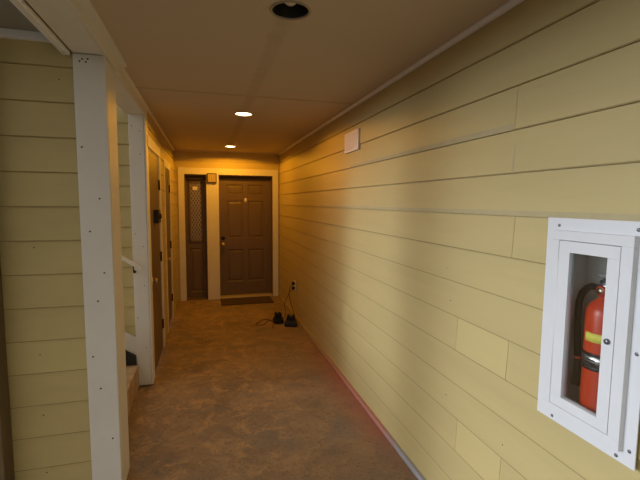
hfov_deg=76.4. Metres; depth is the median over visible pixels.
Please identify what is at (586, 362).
fire extinguisher
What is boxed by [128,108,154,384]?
column
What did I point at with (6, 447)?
trim
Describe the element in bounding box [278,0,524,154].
trim
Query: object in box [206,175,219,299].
trim
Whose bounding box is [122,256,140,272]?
handrail
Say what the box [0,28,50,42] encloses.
trim
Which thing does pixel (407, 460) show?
baseboard
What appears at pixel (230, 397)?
floor
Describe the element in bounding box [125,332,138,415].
staircase
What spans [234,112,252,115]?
recessed light
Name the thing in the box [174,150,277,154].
trim
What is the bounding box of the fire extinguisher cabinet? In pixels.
[537,217,639,470]
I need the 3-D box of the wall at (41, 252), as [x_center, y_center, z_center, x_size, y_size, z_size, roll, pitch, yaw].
[-1.507,0.195,2.215,0.468,2.440,0.301,-1,6,-16]
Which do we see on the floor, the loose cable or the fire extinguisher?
the loose cable
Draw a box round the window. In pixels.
[178,174,207,300]
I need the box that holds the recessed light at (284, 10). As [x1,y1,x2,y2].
[270,1,310,20]
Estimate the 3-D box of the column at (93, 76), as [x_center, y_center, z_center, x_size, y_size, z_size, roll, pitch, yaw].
[-1.198,0.233,2.257,0.148,2.360,0.234,-1,6,-16]
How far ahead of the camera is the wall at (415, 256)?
1.94 m
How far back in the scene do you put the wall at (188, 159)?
6.63 m
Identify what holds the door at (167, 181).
in the wall at (154, 132)
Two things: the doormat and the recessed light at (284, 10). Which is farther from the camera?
the doormat
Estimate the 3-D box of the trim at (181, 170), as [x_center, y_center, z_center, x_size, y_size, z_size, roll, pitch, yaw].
[-1.486,-1.117,6.679,1.610,0.104,0.036,-1,6,-16]
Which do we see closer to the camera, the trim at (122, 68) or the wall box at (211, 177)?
the trim at (122, 68)
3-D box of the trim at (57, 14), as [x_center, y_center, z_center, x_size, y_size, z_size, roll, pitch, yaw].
[-0.730,-0.825,0.491,0.140,0.078,3.660,-1,6,-16]
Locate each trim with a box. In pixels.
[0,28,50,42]
[0,262,14,479]
[10,0,70,54]
[26,0,111,66]
[65,0,126,75]
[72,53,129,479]
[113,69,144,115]
[121,67,173,150]
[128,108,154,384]
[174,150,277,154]
[178,167,277,175]
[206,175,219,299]
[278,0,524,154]
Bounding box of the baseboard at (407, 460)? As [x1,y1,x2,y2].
[278,294,426,479]
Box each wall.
[0,38,91,479]
[116,104,136,360]
[147,111,177,347]
[173,151,279,300]
[279,0,639,479]
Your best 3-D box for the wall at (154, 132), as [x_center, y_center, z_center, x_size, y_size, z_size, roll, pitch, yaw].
[-1.969,-0.069,5.018,0.150,2.440,3.130,-1,6,-16]
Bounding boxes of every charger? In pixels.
[273,312,283,323]
[284,314,296,326]
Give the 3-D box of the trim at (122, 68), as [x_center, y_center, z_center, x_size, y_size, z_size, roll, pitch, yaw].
[-1.743,-1.224,4.404,0.018,0.022,4.181,-1,6,-16]
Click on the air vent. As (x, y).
(352, 139)
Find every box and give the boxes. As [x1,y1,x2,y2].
[154,209,161,222]
[207,173,216,182]
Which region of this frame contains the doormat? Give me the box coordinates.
[221,296,273,305]
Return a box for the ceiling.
[0,0,509,153]
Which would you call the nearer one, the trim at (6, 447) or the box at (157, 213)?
the trim at (6, 447)
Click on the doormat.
(265, 299)
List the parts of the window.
casing, pane, glazing frame, sidelight panel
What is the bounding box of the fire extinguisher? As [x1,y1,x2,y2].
[571,273,605,412]
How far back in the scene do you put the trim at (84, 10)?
1.85 m
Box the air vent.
[344,128,359,153]
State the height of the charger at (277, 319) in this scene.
0.142 m
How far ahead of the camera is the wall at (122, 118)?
3.46 m
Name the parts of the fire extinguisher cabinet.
cabinet door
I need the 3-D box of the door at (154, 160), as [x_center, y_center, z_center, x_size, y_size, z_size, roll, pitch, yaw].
[-1.677,0.144,4.051,0.183,2.200,0.980,-1,6,-16]
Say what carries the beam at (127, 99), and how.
attached to the wall at (154, 132)
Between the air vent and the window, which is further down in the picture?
the window
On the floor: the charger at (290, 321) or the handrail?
the charger at (290, 321)
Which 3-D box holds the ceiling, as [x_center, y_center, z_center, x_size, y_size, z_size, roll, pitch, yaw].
[-0.643,-1.103,2.908,2.550,0.030,8.300,-1,6,-16]
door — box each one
[147,134,165,372]
[163,157,173,333]
[219,175,277,298]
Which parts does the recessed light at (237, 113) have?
bulb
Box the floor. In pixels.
[126,296,417,479]
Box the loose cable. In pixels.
[255,319,273,327]
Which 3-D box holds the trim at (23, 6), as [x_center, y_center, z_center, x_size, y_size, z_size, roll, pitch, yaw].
[-0.789,-0.785,0.363,0.043,0.055,3.440,-1,6,-16]
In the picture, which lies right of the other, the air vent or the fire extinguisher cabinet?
the fire extinguisher cabinet
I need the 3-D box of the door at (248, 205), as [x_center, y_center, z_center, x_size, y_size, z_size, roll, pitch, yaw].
[-1.218,-0.054,6.961,0.980,2.062,0.250,-1,6,-16]
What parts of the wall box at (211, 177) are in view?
plate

